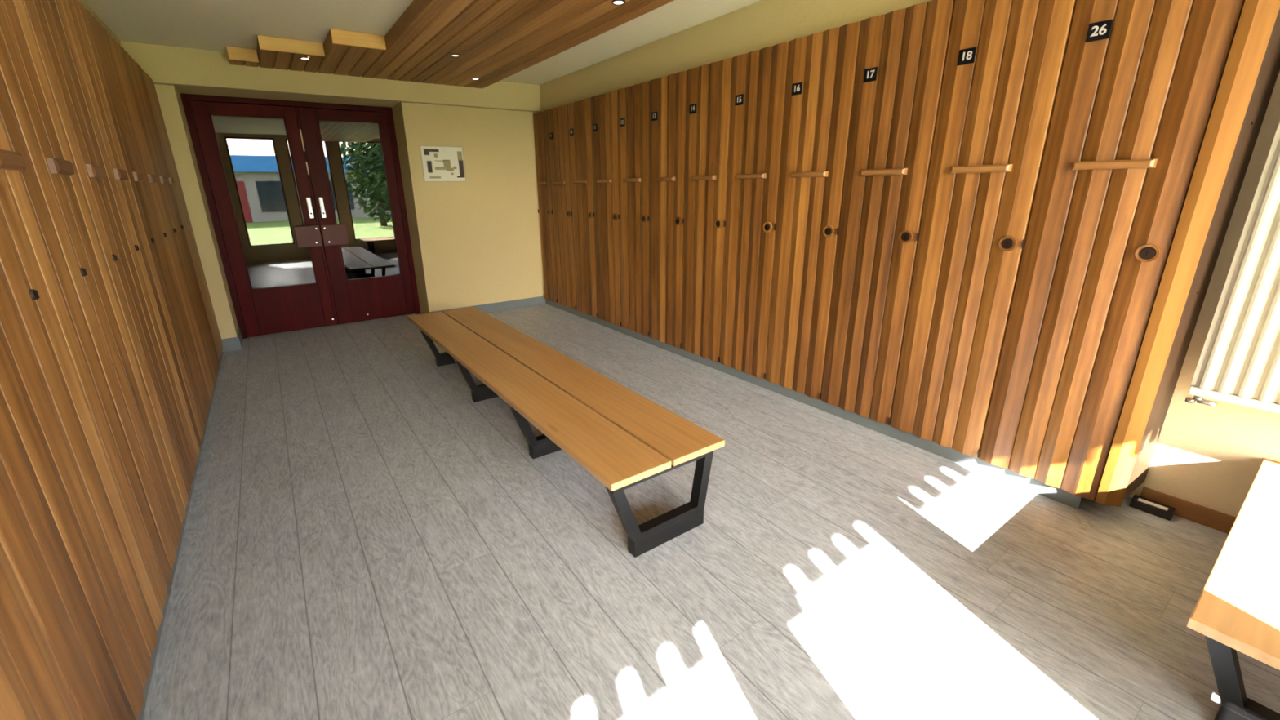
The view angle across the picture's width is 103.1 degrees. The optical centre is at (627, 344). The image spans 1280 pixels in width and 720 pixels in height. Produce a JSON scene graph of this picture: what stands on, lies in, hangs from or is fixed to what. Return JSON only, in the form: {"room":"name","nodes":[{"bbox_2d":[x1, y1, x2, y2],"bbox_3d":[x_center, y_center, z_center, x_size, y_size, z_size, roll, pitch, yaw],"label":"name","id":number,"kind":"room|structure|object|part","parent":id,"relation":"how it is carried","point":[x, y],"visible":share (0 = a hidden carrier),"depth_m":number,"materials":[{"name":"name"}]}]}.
{"room":"changing room","nodes":[
{"label":"changing room","id":0,"kind":"room"},
{"bbox_2d":[136,351,222,719],"bbox_3d":[-1.907,0.789,2.152,0.018,0.068,6.370,-12,21,-33],"label":"trim","id":1,"kind":"structure","parent":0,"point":[153,657],"depth_m":1.89,"materials":[{"name":"grey plastic"}]},
{"bbox_2d":[154,84,546,351],"bbox_3d":[-2.629,-1.486,5.404,3.990,2.500,0.600,-12,21,-33],"label":"wall","id":2,"kind":"structure","parent":0,"point":[477,241],"depth_m":5.59,"materials":[{"name":"beige paint"}]},
{"bbox_2d":[221,327,242,352],"bbox_3d":[-3.786,-0.053,4.861,0.140,0.120,0.426,-12,21,-33],"label":"baseboard","id":3,"kind":"structure","parent":2,"relation":"attached to","point":[233,344],"depth_m":4.71,"materials":[{"name":"grey plastic"}]},
{"bbox_2d":[180,93,420,338],"bbox_3d":[-3.196,-1.291,5.253,1.722,2.233,0.140,-12,21,-33],"label":"door","id":4,"kind":"structure","parent":2,"relation":"in","point":[306,203],"depth_m":5.17,"materials":[{"name":"red wood"}]},
{"bbox_3d":[-3.531,-1.368,4.985,0.575,1.618,0.006,-12,21,-33],"label":"glass pane","id":5,"kind":"part","parent":4,"relation":"part of","materials":[{"name":"clear glass"}]},
{"bbox_3d":[-3.216,-1.387,5.149,0.036,0.200,0.044,-12,21,-33],"label":"handle","id":6,"kind":"part","parent":4,"relation":"part of","materials":[{"name":"metal"}]},
{"bbox_3d":[-3.127,-1.407,5.209,0.036,0.200,0.044,-12,21,-33],"label":"handle","id":7,"kind":"part","parent":4,"relation":"part of","materials":[{"name":"metal"}]},
{"bbox_3d":[-2.842,-1.520,5.441,0.575,1.618,0.006,-12,21,-33],"label":"glass pane","id":8,"kind":"part","parent":4,"relation":"part of","materials":[{"name":"clear glass"}]},
{"bbox_2d":[120,40,541,111],"bbox_3d":[-2.419,-2.475,4.820,3.440,0.268,0.089,-12,21,-33],"label":"beam","id":9,"kind":"structure","parent":2,"relation":"attached to","point":[165,64],"depth_m":4.49,"materials":[{"name":"beige paint"}]},
{"bbox_2d":[419,145,466,182],"bbox_3d":[-1.948,-1.915,5.379,0.444,0.360,0.014,-12,21,-33],"label":"framed notice","id":10,"kind":"object","parent":2,"relation":"attached to","point":[439,163],"visible":1,"depth_m":5.37,"materials":[{"name":"white paper"}]},
{"bbox_2d":[429,295,545,312],"bbox_3d":[-1.626,-0.447,6.055,1.413,0.100,0.013,-12,21,-33],"label":"baseboard","id":11,"kind":"structure","parent":2,"relation":"attached to","point":[498,306],"depth_m":6.17,"materials":[{"name":"grey plastic"}]},
{"bbox_2d":[545,298,1081,509],"bbox_3d":[0.489,0.068,4.347,0.015,0.072,5.320,-12,21,-33],"label":"baseboard","id":12,"kind":"structure","parent":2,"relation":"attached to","point":[1059,495],"depth_m":3.00,"materials":[{"name":"grey plastic"}]},
{"bbox_2d":[533,110,557,302],"bbox_3d":[-0.862,-1.595,6.041,0.320,2.139,0.359,-12,21,-33],"label":"locker","id":13,"kind":"object","parent":12,"relation":"on","point":[540,129],"visible":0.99,"depth_m":5.92,"materials":[{"name":"brown wood"}]},
{"bbox_3d":[-0.978,-1.869,5.868,0.042,0.034,0.170,-12,21,-33],"label":"handle rail","id":14,"kind":"part","parent":13,"relation":"part of","materials":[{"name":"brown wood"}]},
{"bbox_2d":[546,104,576,309],"bbox_3d":[-0.628,-1.498,5.720,0.320,2.139,0.454,-12,21,-33],"label":"locker","id":15,"kind":"object","parent":12,"relation":"on","point":[557,117],"visible":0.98,"depth_m":5.60,"materials":[{"name":"brown wood"}]},
{"bbox_3d":[-0.743,-1.773,5.545,0.042,0.034,0.247,-12,21,-33],"label":"handle rail","id":16,"kind":"part","parent":15,"relation":"part of","materials":[{"name":"brown wood"}]},
{"bbox_2d":[567,97,597,317],"bbox_3d":[-0.367,-1.391,5.361,0.320,2.139,0.454,-12,21,-33],"label":"locker","id":17,"kind":"object","parent":12,"relation":"on","point":[579,113],"visible":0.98,"depth_m":5.24,"materials":[{"name":"brown wood"}]},
{"bbox_3d":[-0.569,-2.156,5.149,0.006,0.063,0.070,-12,21,-33],"label":"number plate","id":18,"kind":"part","parent":17,"relation":"part of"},
{"bbox_3d":[-0.482,-1.665,5.187,0.042,0.034,0.247,-12,21,-33],"label":"handle rail","id":19,"kind":"part","parent":17,"relation":"part of","materials":[{"name":"brown wood"}]},
{"bbox_2d":[590,90,622,326],"bbox_3d":[-0.106,-1.283,5.003,0.320,2.139,0.454,-12,21,-33],"label":"locker","id":20,"kind":"object","parent":12,"relation":"on","point":[604,107],"visible":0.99,"depth_m":4.88,"materials":[{"name":"brown wood"}]},
{"bbox_3d":[-0.308,-2.048,4.790,0.006,0.063,0.070,-12,21,-33],"label":"number plate","id":21,"kind":"part","parent":20,"relation":"part of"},
{"bbox_3d":[-0.221,-1.557,4.828,0.042,0.034,0.247,-12,21,-33],"label":"handle rail","id":22,"kind":"part","parent":20,"relation":"part of","materials":[{"name":"brown wood"}]},
{"bbox_2d":[617,81,649,336],"bbox_3d":[0.155,-1.175,4.644,0.320,2.139,0.454,-12,21,-33],"label":"locker","id":23,"kind":"object","parent":12,"relation":"on","point":[633,101],"visible":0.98,"depth_m":4.52,"materials":[{"name":"brown wood"}]},
{"bbox_3d":[-0.047,-1.941,4.431,0.006,0.063,0.070,-12,21,-33],"label":"number plate","id":24,"kind":"part","parent":23,"relation":"part of","materials":[{"name":"black plastic"}]},
{"bbox_3d":[0.040,-1.450,4.470,0.042,0.034,0.247,-12,21,-33],"label":"handle rail","id":25,"kind":"part","parent":23,"relation":"part of","materials":[{"name":"brown wood"}]},
{"bbox_2d":[647,71,686,348],"bbox_3d":[0.416,-1.067,4.285,0.320,2.139,0.454,-12,21,-33],"label":"locker","id":26,"kind":"object","parent":12,"relation":"on","point":[667,94],"visible":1,"depth_m":4.17,"materials":[{"name":"brown wood"}]},
{"bbox_3d":[0.214,-1.833,4.073,0.006,0.063,0.070,-12,21,-33],"label":"number plate","id":27,"kind":"part","parent":26,"relation":"part of","materials":[{"name":"black plastic"}]},
{"bbox_3d":[0.301,-1.342,4.111,0.042,0.034,0.247,-12,21,-33],"label":"handle rail","id":28,"kind":"part","parent":26,"relation":"part of","materials":[{"name":"brown wood"}]},
{"bbox_2d":[680,57,732,362],"bbox_3d":[0.677,-0.960,3.927,0.320,2.139,0.454,-12,21,-33],"label":"locker","id":29,"kind":"object","parent":12,"relation":"on","point":[708,86],"visible":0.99,"depth_m":3.80,"materials":[{"name":"brown wood"}]},
{"bbox_3d":[0.475,-1.725,3.714,0.006,0.063,0.070,-12,21,-33],"label":"number plate","id":30,"kind":"part","parent":29,"relation":"part of","materials":[{"name":"black plastic"}]},
{"bbox_3d":[0.562,-1.234,3.752,0.042,0.034,0.247,-12,21,-33],"label":"handle rail","id":31,"kind":"part","parent":29,"relation":"part of","materials":[{"name":"brown wood"}]},
{"bbox_2d":[718,41,789,379],"bbox_3d":[0.938,-0.852,3.568,0.320,2.139,0.454,-12,21,-33],"label":"locker","id":32,"kind":"object","parent":12,"relation":"on","point":[758,77],"visible":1,"depth_m":3.44,"materials":[{"name":"brown wood"}]},
{"bbox_3d":[0.737,-1.617,3.355,0.006,0.063,0.070,-12,21,-33],"label":"number plate","id":33,"kind":"part","parent":32,"relation":"part of","materials":[{"name":"black plastic"}]},
{"bbox_3d":[0.824,-1.126,3.394,0.042,0.034,0.247,-12,21,-33],"label":"handle rail","id":34,"kind":"part","parent":32,"relation":"part of","materials":[{"name":"brown wood"}]},
{"bbox_2d":[764,21,861,399],"bbox_3d":[1.199,-0.744,3.209,0.320,2.139,0.454,-12,21,-33],"label":"locker","id":35,"kind":"object","parent":12,"relation":"on","point":[821,70],"visible":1,"depth_m":3.08,"materials":[{"name":"brown wood"}]},
{"bbox_3d":[0.998,-1.510,2.997,0.006,0.063,0.070,-12,21,-33],"label":"number plate","id":36,"kind":"part","parent":35,"relation":"part of","materials":[{"name":"black plastic"}]},
{"bbox_3d":[1.085,-1.019,3.035,0.042,0.034,0.247,-12,21,-33],"label":"handle rail","id":37,"kind":"part","parent":35,"relation":"part of","materials":[{"name":"brown wood"}]},
{"bbox_2d":[819,0,955,425],"bbox_3d":[1.460,-0.636,2.851,0.320,2.139,0.454,-12,21,-33],"label":"locker","id":38,"kind":"object","parent":12,"relation":"on","point":[902,53],"visible":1,"depth_m":2.71,"materials":[{"name":"brown wood"}]},
{"bbox_3d":[1.259,-1.402,2.638,0.006,0.063,0.070,-12,21,-33],"label":"number plate","id":39,"kind":"part","parent":38,"relation":"part of","materials":[{"name":"black plastic"}]},
{"bbox_3d":[1.346,-0.911,2.676,0.042,0.034,0.247,-12,21,-33],"label":"handle rail","id":40,"kind":"part","parent":38,"relation":"part of","materials":[{"name":"brown wood"}]},
{"bbox_2d":[888,0,1076,457],"bbox_3d":[1.721,-0.529,2.492,0.320,2.139,0.454,-12,21,-33],"label":"locker","id":41,"kind":"object","parent":12,"relation":"on","point":[1005,59],"visible":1,"depth_m":2.36,"materials":[{"name":"brown wood"}]},
{"bbox_3d":[1.520,-1.294,2.279,0.006,0.063,0.070,-12,21,-33],"label":"number plate","id":42,"kind":"part","parent":41,"relation":"part of","materials":[{"name":"black plastic"}]},
{"bbox_3d":[1.607,-0.803,2.318,0.042,0.034,0.247,-12,21,-33],"label":"handle rail","id":43,"kind":"part","parent":41,"relation":"part of","materials":[{"name":"brown wood"}]},
{"bbox_2d":[977,0,1244,500],"bbox_3d":[1.982,-0.421,2.134,0.320,2.139,0.454,-12,21,-33],"label":"locker","id":44,"kind":"object","parent":12,"relation":"on","point":[1140,81],"visible":1,"depth_m":2.02,"materials":[{"name":"brown wood"}]},
{"bbox_3d":[1.781,-1.187,1.921,0.006,0.063,0.070,-12,21,-33],"label":"number plate","id":45,"kind":"part","parent":44,"relation":"part of","materials":[{"name":"black plastic"}]},
{"bbox_3d":[1.868,-0.695,1.959,0.042,0.034,0.247,-12,21,-33],"label":"handle rail","id":46,"kind":"part","parent":44,"relation":"part of","materials":[{"name":"brown wood"}]},
{"bbox_2d":[1094,0,1279,506],"bbox_3d":[2.155,-0.361,1.928,0.318,2.134,0.088,-12,21,-33],"label":"end panel","id":47,"kind":"object","parent":44,"relation":"attached to","point":[1252,67],"visible":1,"depth_m":1.86,"materials":[{"name":"brown wood"}]},
{"bbox_2d":[83,0,761,84],"bbox_3d":[-0.655,-1.914,2.277,4.190,0.120,6.670,-12,21,-33],"label":"ceiling","id":48,"kind":"structure","parent":0,"point":[202,24],"depth_m":3.47,"materials":[{"name":"white paint"}]},
{"bbox_2d":[226,0,674,88],"bbox_3d":[-0.607,-1.808,2.298,2.144,0.092,6.258,-12,21,-33],"label":"ceiling panel","id":49,"kind":"object","parent":48,"relation":"attached to","point":[495,41],"visible":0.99,"depth_m":3.71,"materials":[{"name":"brown wood"}]},
{"bbox_2d":[299,57,311,60],"bbox_3d":[-2.555,-2.268,4.027,0.080,0.006,0.080,-12,21,-33],"label":"recessed light","id":50,"kind":"object","parent":49,"relation":"attached to","point":[300,58],"visible":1,"depth_m":4.02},
{"bbox_2d":[450,53,460,57],"bbox_3d":[-1.354,-2.276,3.995,0.080,0.006,0.080,-12,21,-33],"label":"recessed light","id":51,"kind":"object","parent":49,"relation":"attached to","point":[451,55],"visible":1,"depth_m":3.98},
{"bbox_2d":[611,0,625,5],"bbox_3d":[-0.052,-1.955,2.900,0.080,0.006,0.080,-12,21,-33],"label":"recessed light","id":52,"kind":"object","parent":49,"relation":"attached to","point":[618,2],"visible":1,"depth_m":2.90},
{"bbox_2d":[142,303,1279,719],"bbox_3d":[-1.175,0.348,3.818,4.190,0.100,8.620,-12,21,-33],"label":"floor","id":53,"kind":"structure","parent":0,"point":[365,537],"depth_m":1.93,"materials":[{"name":"grey wood"}]},
{"bbox_2d":[0,542,80,719],"bbox_3d":[-1.167,0.085,0.593,0.314,2.179,0.454,-12,21,-33],"label":"locker","id":54,"kind":"object","parent":53,"relation":"on","point":[33,687],"visible":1,"depth_m":0.95,"materials":[{"name":"brown wood"}]},
{"bbox_2d":[0,262,151,719],"bbox_3d":[-1.429,-0.023,0.952,0.314,2.179,0.454,-12,21,-33],"label":"locker","id":55,"kind":"object","parent":53,"relation":"on","point":[52,539],"visible":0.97,"depth_m":1.16,"materials":[{"name":"brown wood"}]},
{"bbox_2d":[0,69,172,657],"bbox_3d":[-1.690,-0.131,1.310,0.314,2.179,0.454,-12,21,-33],"label":"locker","id":56,"kind":"object","parent":53,"relation":"on","point":[33,260],"visible":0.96,"depth_m":1.43,"materials":[{"name":"brown wood"}]},
{"bbox_3d":[-1.576,-0.468,1.282,0.036,0.052,0.190,-12,21,-33],"label":"handle rail","id":57,"kind":"part","parent":56,"relation":"part of","materials":[{"name":"brown wood"}]},
{"bbox_2d":[0,0,186,568],"bbox_3d":[-1.951,-0.238,1.669,0.314,2.179,0.454,-12,21,-33],"label":"locker","id":58,"kind":"object","parent":53,"relation":"on","point":[22,68],"visible":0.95,"depth_m":1.70,"materials":[{"name":"brown wood"}]},
{"bbox_3d":[-1.837,-0.575,1.640,0.036,0.052,0.190,-12,21,-33],"label":"handle rail","id":59,"kind":"part","parent":58,"relation":"part of","materials":[{"name":"brown wood"}]},
{"bbox_2d":[23,0,195,508],"bbox_3d":[-2.212,-0.346,2.028,0.314,2.179,0.454,-12,21,-33],"label":"locker","id":60,"kind":"object","parent":53,"relation":"on","point":[43,15],"visible":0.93,"depth_m":2.04,"materials":[{"name":"brown wood"}]},
{"bbox_3d":[-2.098,-0.683,1.999,0.036,0.052,0.190,-12,21,-33],"label":"handle rail","id":61,"kind":"part","parent":60,"relation":"part of","materials":[{"name":"brown wood"}]},
{"bbox_2d":[54,0,203,464],"bbox_3d":[-2.473,-0.454,2.386,0.314,2.179,0.454,-12,21,-33],"label":"locker","id":62,"kind":"object","parent":53,"relation":"on","point":[68,11],"visible":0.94,"depth_m":2.38,"materials":[{"name":"brown wood"}]},
{"bbox_3d":[-2.359,-0.791,2.358,0.036,0.052,0.190,-12,21,-33],"label":"handle rail","id":63,"kind":"part","parent":62,"relation":"part of","materials":[{"name":"brown wood"}]},
{"bbox_2d":[77,0,209,431],"bbox_3d":[-2.734,-0.562,2.745,0.314,2.179,0.454,-12,21,-33],"label":"locker","id":64,"kind":"object","parent":53,"relation":"on","point":[93,28],"visible":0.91,"depth_m":2.73,"materials":[{"name":"brown wood"}]},
{"bbox_3d":[-2.620,-0.899,2.716,0.036,0.052,0.190,-12,21,-33],"label":"handle rail","id":65,"kind":"part","parent":64,"relation":"part of","materials":[{"name":"brown wood"}]},
{"bbox_2d":[101,26,213,405],"bbox_3d":[-2.995,-0.669,3.104,0.314,2.179,0.454,-12,21,-33],"label":"locker","id":66,"kind":"object","parent":53,"relation":"on","point":[113,47],"visible":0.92,"depth_m":3.10,"materials":[{"name":"brown wood"}]},
{"bbox_3d":[-2.881,-1.006,3.075,0.036,0.052,0.190,-12,21,-33],"label":"handle rail","id":67,"kind":"part","parent":66,"relation":"part of","materials":[{"name":"brown wood"}]},
{"bbox_2d":[120,46,217,384],"bbox_3d":[-3.256,-0.777,3.462,0.314,2.179,0.454,-12,21,-33],"label":"locker","id":68,"kind":"object","parent":53,"relation":"on","point":[130,63],"visible":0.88,"depth_m":3.46,"materials":[{"name":"brown wood"}]},
{"bbox_3d":[-3.142,-1.114,3.434,0.036,0.052,0.190,-12,21,-33],"label":"handle rail","id":69,"kind":"part","parent":68,"relation":"part of","materials":[{"name":"brown wood"}]},
{"bbox_2d":[135,62,222,368],"bbox_3d":[-3.616,-0.926,3.957,0.314,2.179,0.800,-12,21,-33],"label":"locker","id":70,"kind":"object","parent":53,"relation":"on","point":[148,88],"visible":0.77,"depth_m":3.95,"materials":[{"name":"brown wood"}]},
{"bbox_3d":[-3.366,-1.206,3.741,0.036,0.052,0.130,-12,21,-33],"label":"handle rail","id":71,"kind":"part","parent":70,"relation":"part of","materials":[{"name":"brown wood"}]},
{"bbox_2d":[407,306,724,557],"bbox_3d":[-0.736,0.253,3.311,0.575,0.370,3.200,-12,21,-33],"label":"bench","id":72,"kind":"object","parent":53,"relation":"on","point":[624,439],"visible":1,"depth_m":2.47,"materials":[{"name":"brown wood"}]},
{"bbox_3d":[-1.460,-0.016,4.261,0.503,0.340,0.050,-12,21,-33],"label":"leg frame","id":73,"kind":"part","parent":72,"relation":"part of","materials":[{"name":"black metal"}]},
{"bbox_3d":[-0.940,0.199,3.546,0.503,0.340,0.050,-12,21,-33],"label":"leg frame","id":74,"kind":"part","parent":72,"relation":"part of","materials":[{"name":"black metal"}]},
{"bbox_3d":[-0.400,0.422,2.804,0.503,0.340,0.050,-12,21,-33],"label":"leg frame","id":75,"kind":"part","parent":72,"relation":"part of","materials":[{"name":"black metal"}]},
{"bbox_3d":[0.141,0.645,2.062,0.503,0.340,0.050,-12,21,-33],"label":"leg frame","id":76,"kind":"part","parent":72,"relation":"part of","materials":[{"name":"black metal"}]},
{"bbox_2d":[1128,494,1175,520],"bbox_3d":[2.310,0.714,2.240,0.062,0.040,0.130,-12,21,-33],"label":"box","id":77,"kind":"object","parent":53,"relation":"on","point":[1158,509],"visible":1,"depth_m":2.23,"materials":[{"name":"black plastic"}]},
{"bbox_2d":[1186,457,1279,719],"bbox_3d":[2.121,0.801,1.437,1.320,0.355,0.615,-12,21,-33],"label":"bench","id":78,"kind":"object","parent":53,"relation":"on","point":[1237,607],"visible":1,"depth_m":1.33,"materials":[{"name":"brown wood"}]},
{"bbox_3d":[1.686,0.901,1.188,0.050,0.324,0.543,-12,21,-33],"label":"leg frame","id":79,"kind":"part","parent":78,"relation":"part of","materials":[{"name":"black metal"}]},
{"bbox_2d":[537,0,931,112],"bbox_3d":[0.889,-2.062,3.349,0.239,0.277,6.378,-12,21,-33],"label":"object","id":80,"kind":"structure","parent":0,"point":[762,24],"depth_m":3.51,"materials":[{"name":"beige paint"}]},
{"bbox_2d":[1127,70,1279,517],"bbox_3d":[1.015,-1.050,3.828,0.120,2.500,6.550,-12,21,-33],"label":"wall","id":81,"kind":"structure","parent":0,"point":[1206,455],"depth_m":2.07,"materials":[{"name":"beige paint"}]},
{"bbox_2d":[1140,486,1236,533],"bbox_3d":[2.579,0.782,1.947,0.017,0.075,0.900,-12,21,-33],"label":"baseboard","id":82,"kind":"structure","parent":81,"relation":"attached to","point":[1216,520],"depth_m":2.16,"materials":[{"name":"brown wood"}]},
{"bbox_2d":[1185,121,1279,413],"bbox_3d":[2.519,-0.393,1.513,0.159,1.485,0.862,-12,21,-33],"label":"radiator","id":83,"kind":"object","parent":81,"relation":"attached to","point":[1238,363],"visible":1,"depth_m":1.85,"materials":[{"name":"white metal"}]},
{"bbox_3d":[2.485,0.276,1.688,0.045,0.034,0.860,-12,21,-33],"label":"header rail","id":84,"kind":"part","parent":83,"relation":"part of","materials":[{"name":"white metal"}]},
{"bbox_3d":[-2.356,-0.305,1.598,0.120,2.500,6.550,-12,21,-33],"label":"wall","id":85,"kind":"structure","parent":0,"visible":0},
{"bbox_2d":[77,0,121,46],"bbox_3d":[-2.158,-1.408,1.327,0.309,0.237,6.378,-12,21,-33],"label":"trim","id":86,"kind":"structure","parent":85,"relation":"attached to","point":[86,6],"depth_m":3.29,"materials":[{"name":"beige paint"}]}
]}

